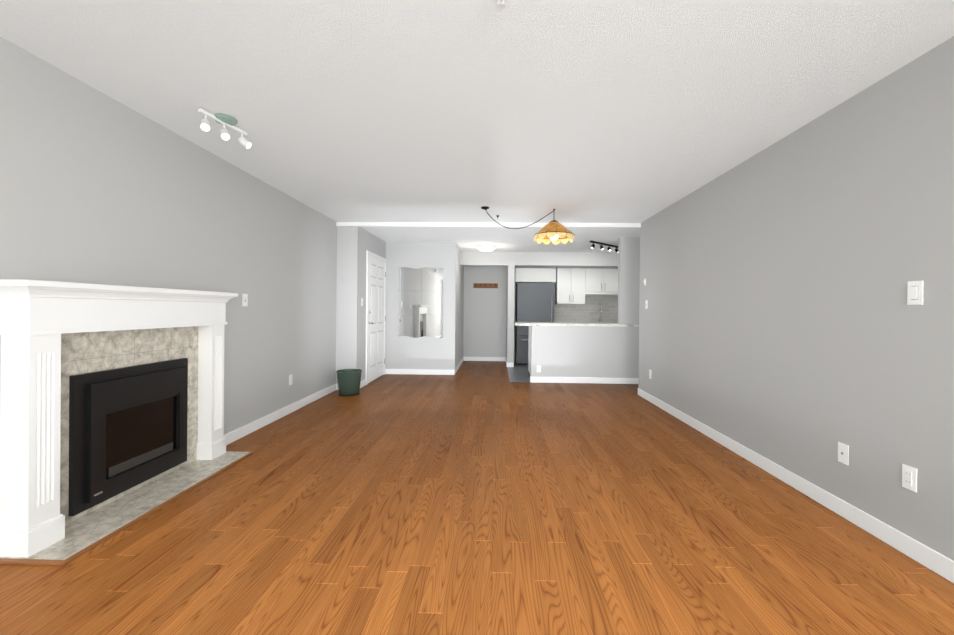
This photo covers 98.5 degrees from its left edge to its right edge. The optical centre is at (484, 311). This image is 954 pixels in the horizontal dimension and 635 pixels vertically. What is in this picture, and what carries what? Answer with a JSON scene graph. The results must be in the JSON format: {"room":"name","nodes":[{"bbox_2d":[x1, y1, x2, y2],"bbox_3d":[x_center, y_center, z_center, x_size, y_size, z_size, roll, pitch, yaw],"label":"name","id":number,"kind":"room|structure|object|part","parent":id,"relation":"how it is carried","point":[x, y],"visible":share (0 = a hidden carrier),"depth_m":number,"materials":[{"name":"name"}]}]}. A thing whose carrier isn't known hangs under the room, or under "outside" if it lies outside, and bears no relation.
{"room":"living room","nodes":[
{"label":"living room","id":0,"kind":"room"},
{"bbox_2d":[0,37,336,434],"bbox_3d":[-2.378,-0.058,1.676,0.100,2.500,8.900,1,0,2],"label":"wall","id":1,"kind":"structure","parent":0,"point":[97,187],"depth_m":2.93,"materials":[{"name":"grey paint"}]},
{"bbox_2d":[242,294,247,305],"bbox_3d":[-2.257,-0.105,3.883,0.014,0.118,0.072,1,0,2],"label":"light switch","id":2,"kind":"object","parent":1,"relation":"attached to","point":[244,299],"visible":1,"depth_m":3.88,"materials":[{"name":"white plastic"}]},
{"bbox_2d":[224,383,337,444],"bbox_3d":[-2.246,1.132,4.772,0.013,0.099,2.710,1,0,2],"label":"baseboard","id":3,"kind":"structure","parent":1,"relation":"attached to","point":[232,436],"depth_m":4.41,"materials":[{"name":"white wood"}]},
{"bbox_2d":[289,374,291,384],"bbox_3d":[-2.243,0.797,4.766,0.010,0.118,0.072,1,0,2],"label":"electrical outlet","id":4,"kind":"object","parent":1,"relation":"attached to","point":[290,379],"visible":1,"depth_m":4.75,"materials":[{"name":"white plastic"}]},
{"bbox_2d":[385,242,455,369],"bbox_3d":[-1.192,-0.048,7.700,1.312,2.460,0.110,1,0,2],"label":"wall","id":5,"kind":"structure","parent":0,"point":[408,352],"depth_m":7.65,"materials":[{"name":"grey paint"}]},
{"bbox_3d":[-1.175,-0.160,7.648,0.837,1.313,0.008,1,0,2],"label":"wavy mirror","id":6,"kind":"part","parent":5,"relation":"part of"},
{"bbox_2d":[455,245,463,367],"bbox_3d":[-0.567,-0.046,8.807,0.100,2.460,2.140,1,0,2],"label":"wall","id":7,"kind":"structure","parent":0,"point":[459,311],"depth_m":8.60,"materials":[{"name":"grey paint"}]},
{"bbox_2d":[385,369,451,374],"bbox_3d":[-1.221,1.132,7.651,1.280,0.099,0.024,1,0,2],"label":"baseboard","id":8,"kind":"structure","parent":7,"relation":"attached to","point":[387,371],"depth_m":7.65,"materials":[{"name":"white wood"}]},
{"bbox_2d":[452,357,463,374],"bbox_3d":[-0.525,1.135,8.703,0.013,0.099,2.153,1,0,2],"label":"baseboard","id":9,"kind":"structure","parent":7,"relation":"attached to","point":[457,367],"depth_m":8.21,"materials":[{"name":"white wood"}]},
{"bbox_2d":[0,361,953,634],"bbox_3d":[0.303,1.236,3.555,5.500,0.050,12.800,1,0,2],"label":"floor","id":10,"kind":"structure","parent":0,"point":[478,497],"depth_m":2.16,"materials":[{"name":"laminate"}]},
{"bbox_2d":[0,279,253,565],"bbox_3d":[-2.125,0.520,2.675,0.358,1.338,1.552,1,0,2],"label":"fireplace","id":11,"kind":"object","parent":10,"relation":"on","point":[111,410],"visible":1,"depth_m":2.36,"materials":[{"name":"wood"}]},
{"bbox_2d":[336,369,361,395],"bbox_3d":[-1.921,1.014,5.848,0.356,0.334,0.356,1,0,2],"label":"waste bin","id":12,"kind":"object","parent":10,"relation":"on","point":[349,380],"visible":1,"depth_m":5.72,"materials":[{"name":"green plastic"}]},
{"bbox_2d":[336,227,385,382],"bbox_3d":[-2.075,-0.074,6.949,0.410,2.500,1.660,1,0,2],"label":"wall block","id":13,"kind":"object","parent":10,"relation":"on","point":[354,244],"visible":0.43,"depth_m":6.12,"materials":[{"name":"grey paint"}]},
{"bbox_2d":[365,250,385,384],"bbox_3d":[-1.826,0.105,7.090,0.078,2.143,1.115,1,0,2],"label":"entry door","id":14,"kind":"structure","parent":13,"relation":"attached to","point":[375,314],"depth_m":7.00,"materials":[{"name":"white wood"}]},
{"bbox_2d":[360,379,365,387],"bbox_3d":[-1.893,1.130,6.319,0.013,0.099,0.428,1,0,2],"label":"baseboard","id":15,"kind":"structure","parent":10,"relation":"on","point":[362,383],"depth_m":6.41,"materials":[{"name":"white wood"}]},
{"bbox_2d":[0,0,953,251],"bbox_3d":[0.328,-1.309,3.546,5.500,0.120,12.800,1,0,2],"label":"ceiling","id":16,"kind":"structure","parent":0,"point":[586,111],"depth_m":2.35,"materials":[{"name":"white paint"}]},
{"bbox_2d":[198,108,251,148],"bbox_3d":[-1.757,-1.232,2.800,0.155,0.143,0.375,1,0,2],"label":"track light","id":17,"kind":"object","parent":16,"relation":"attached to","point":[228,121],"visible":1,"depth_m":2.77,"materials":[{"name":"white metal"}]},
{"bbox_2d":[477,244,495,251],"bbox_3d":[0.041,-1.213,7.976,0.370,0.104,0.370,1,0,2],"label":"light","id":18,"kind":"object","parent":16,"relation":"attached to","point":[485,247],"visible":1,"depth_m":7.86,"materials":[{"name":"white glass"}]},
{"bbox_2d":[336,222,640,227],"bbox_3d":[0.042,-1.267,6.034,4.470,0.064,0.038,1,0,2],"label":"ceiling beam","id":19,"kind":"structure","parent":16,"relation":"attached to","point":[465,224],"depth_m":6.03,"materials":[{"name":"white paint"}]},
{"bbox_2d":[497,0,505,9],"bbox_3d":[0.068,-1.244,1.627,0.080,0.078,0.080,1,0,2],"label":"sprinkler","id":20,"kind":"object","parent":16,"relation":"attached to","point":[501,6],"visible":1,"depth_m":1.62,"materials":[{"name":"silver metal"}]},
{"bbox_2d":[481,206,554,228],"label":"lamp cord","id":21,"kind":"object","parent":16,"relation":"hanging from","point":[484,207],"depth_m":5.15,"materials":[{"name":"black"}]},
{"bbox_2d":[533,220,574,243],"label":"pendant lamp","id":22,"kind":"object","parent":16,"relation":"hanging from","point":[555,232],"depth_m":5.06,"materials":[{"name":"orange"}]},
{"bbox_2d":[590,241,617,252],"bbox_3d":[2.241,-1.172,7.563,0.934,0.142,0.095,0,0,-41],"label":"track light","id":23,"kind":"object","parent":16,"relation":"attached to","point":[602,247],"visible":0.98,"depth_m":7.49,"materials":[{"name":"black metal"}]},
{"bbox_2d":[463,266,507,356],"bbox_3d":[0.092,-0.043,9.809,1.160,2.460,0.100,1,0,2],"label":"wall","id":24,"kind":"structure","parent":0,"point":[484,327],"depth_m":9.76,"materials":[{"name":"grey paint"}]},
{"bbox_2d":[464,357,503,360],"bbox_3d":[0.029,1.136,9.759,0.980,0.099,0.013,1,0,2],"label":"baseboard","id":25,"kind":"structure","parent":24,"relation":"attached to","point":[465,358],"depth_m":9.75,"materials":[{"name":"white wood"}]},
{"bbox_2d":[473,283,497,287],"bbox_3d":[0.035,-0.601,9.717,0.580,0.115,0.081,1,0,2],"label":"coat rack","id":26,"kind":"object","parent":24,"relation":"attached to","point":[485,285],"visible":1,"depth_m":9.74,"materials":[{"name":"brown wood"}]},
{"bbox_2d":[460,251,514,265],"bbox_3d":[0.074,-1.125,8.816,1.160,0.290,0.120,1,0,2],"label":"wall","id":27,"kind":"structure","parent":0,"point":[472,258],"depth_m":8.76,"materials":[{"name":"grey paint"}]},
{"bbox_2d":[506,265,514,362],"bbox_3d":[0.585,0.109,9.246,0.140,2.170,1.000,1,0,2],"label":"wall","id":28,"kind":"structure","parent":0,"point":[510,315],"depth_m":8.75,"materials":[{"name":"grey paint"}]},
{"bbox_2d":[507,362,529,381],"bbox_3d":[1.778,1.207,8.200,2.615,0.004,2.590,1,0,2],"label":"floor","id":29,"kind":"structure","parent":0,"point":[517,373],"depth_m":7.87,"materials":[{"name":"grey tile"}]},
{"bbox_2d":[528,326,530,377],"bbox_3d":[1.936,0.736,7.310,2.247,0.951,0.578,1,0,2],"label":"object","id":30,"kind":"object","parent":29,"relation":"on","point":[529,356],"visible":0.12,"depth_m":7.36,"materials":[{"name":"white"}]},
{"bbox_2d":[513,322,638,326],"bbox_3d":[1.797,0.234,7.241,2.531,0.043,0.800,1,0,2],"label":"countertop","id":31,"kind":"structure","parent":30,"relation":"on","point":[571,324],"depth_m":6.86,"materials":[{"name":"stone"}]},
{"bbox_2d":[515,283,553,364],"bbox_3d":[1.130,0.288,9.213,0.815,1.818,0.556,1,0,2],"label":"fridge","id":32,"kind":"object","parent":29,"relation":"on","point":[534,302],"visible":0.58,"depth_m":8.99,"materials":[{"name":"black metal"}]},
{"bbox_2d":[514,283,617,361],"bbox_3d":[1.948,0.121,9.537,2.570,2.170,0.100,1,0,2],"label":"wall","id":33,"kind":"structure","parent":0,"point":[515,317],"depth_m":9.52,"materials":[{"name":"grey paint"}]},
{"bbox_2d":[515,268,555,282],"bbox_3d":[1.160,-0.809,9.364,0.915,0.315,0.276,1,0,2],"label":"upper cabinet","id":34,"kind":"object","parent":33,"relation":"attached to","point":[535,275],"visible":0.98,"depth_m":9.23,"materials":[{"name":"white wood"}]},
{"bbox_2d":[555,268,590,303],"bbox_3d":[1.975,-0.561,9.315,0.683,0.794,0.320,1,0,2],"label":"upper cabinet","id":35,"kind":"object","parent":33,"relation":"attached to","point":[574,285],"depth_m":9.16,"materials":[{"name":"white wood"}]},
{"bbox_2d":[554,294,617,321],"bbox_3d":[2.376,-0.085,9.470,1.505,0.680,0.005,1,0,2],"label":"backsplash","id":36,"kind":"structure","parent":33,"relation":"attached to","point":[588,311],"depth_m":9.46,"materials":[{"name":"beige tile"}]},
{"bbox_2d":[587,268,617,291],"bbox_3d":[2.648,-0.689,9.295,0.774,0.525,0.320,1,0,2],"label":"upper cabinet","id":37,"kind":"object","parent":33,"relation":"attached to","point":[599,279],"depth_m":9.14,"materials":[{"name":"white wood"}]},
{"bbox_2d":[515,252,617,268],"bbox_3d":[1.898,-1.108,9.095,2.470,0.290,0.780,1,0,2],"label":"ceiling soffit","id":38,"kind":"structure","parent":0,"point":[556,260],"depth_m":8.71,"materials":[{"name":"white paint"}]},
{"bbox_2d":[531,326,638,377],"bbox_3d":[1.926,0.737,6.959,2.257,0.955,0.120,1,0,2],"label":"wall","id":39,"kind":"structure","parent":0,"point":[583,351],"depth_m":6.91,"materials":[{"name":"grey paint"}]},
{"bbox_2d":[530,376,638,383],"bbox_3d":[1.689,1.162,6.916,1.820,0.099,0.043,1,0,2],"label":"baseboard","id":40,"kind":"structure","parent":39,"relation":"attached to","point":[532,379],"depth_m":6.89,"materials":[{"name":"white wood"}]},
{"bbox_2d":[585,303,601,322],"bbox_3d":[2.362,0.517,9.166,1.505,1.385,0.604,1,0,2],"label":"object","id":41,"kind":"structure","parent":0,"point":[599,320],"depth_m":9.36,"materials":[{"name":"silver metal"}]},
{"bbox_2d":[618,237,639,323],"bbox_3d":[2.674,-0.510,6.934,0.784,1.457,0.120,1,0,2],"label":"wall pier","id":42,"kind":"object","parent":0,"point":[628,276],"visible":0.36,"depth_m":6.88,"materials":[{"name":"grey paint"}]},
{"bbox_2d":[638,36,953,560],"bbox_3d":[2.189,-0.014,1.547,0.100,2.500,8.900,1,0,2],"label":"wall","id":43,"kind":"structure","parent":0,"point":[782,323],"depth_m":2.54,"materials":[{"name":"grey paint"}]},
{"bbox_2d":[638,388,953,582],"bbox_3d":[2.123,1.185,1.603,0.013,0.099,8.800,1,0,2],"label":"baseboard","id":44,"kind":"structure","parent":43,"relation":"attached to","point":[928,557],"depth_m":2.51,"materials":[{"name":"white wood"}]},
{"bbox_2d":[838,442,848,464],"bbox_3d":[2.149,0.853,2.461,0.012,0.118,0.072,1,0,2],"label":"electrical outlet","id":45,"kind":"object","parent":43,"relation":"attached to","point":[843,453],"visible":1,"depth_m":2.46,"materials":[{"name":"white plastic"}]},
{"bbox_2d":[902,464,916,492],"bbox_3d":[2.139,0.839,2.067,0.010,0.118,0.072,1,0,2],"label":"electrical outlet","id":46,"kind":"object","parent":43,"relation":"attached to","point":[909,477],"visible":1,"depth_m":2.06,"materials":[{"name":"white plastic"}]},
{"bbox_2d":[907,281,922,304],"bbox_3d":[2.147,-0.091,2.048,0.010,0.118,0.072,1,0,2],"label":"light switch","id":47,"kind":"object","parent":43,"relation":"attached to","point":[914,292],"visible":1,"depth_m":2.04,"materials":[{"name":"white plastic"}]}
]}

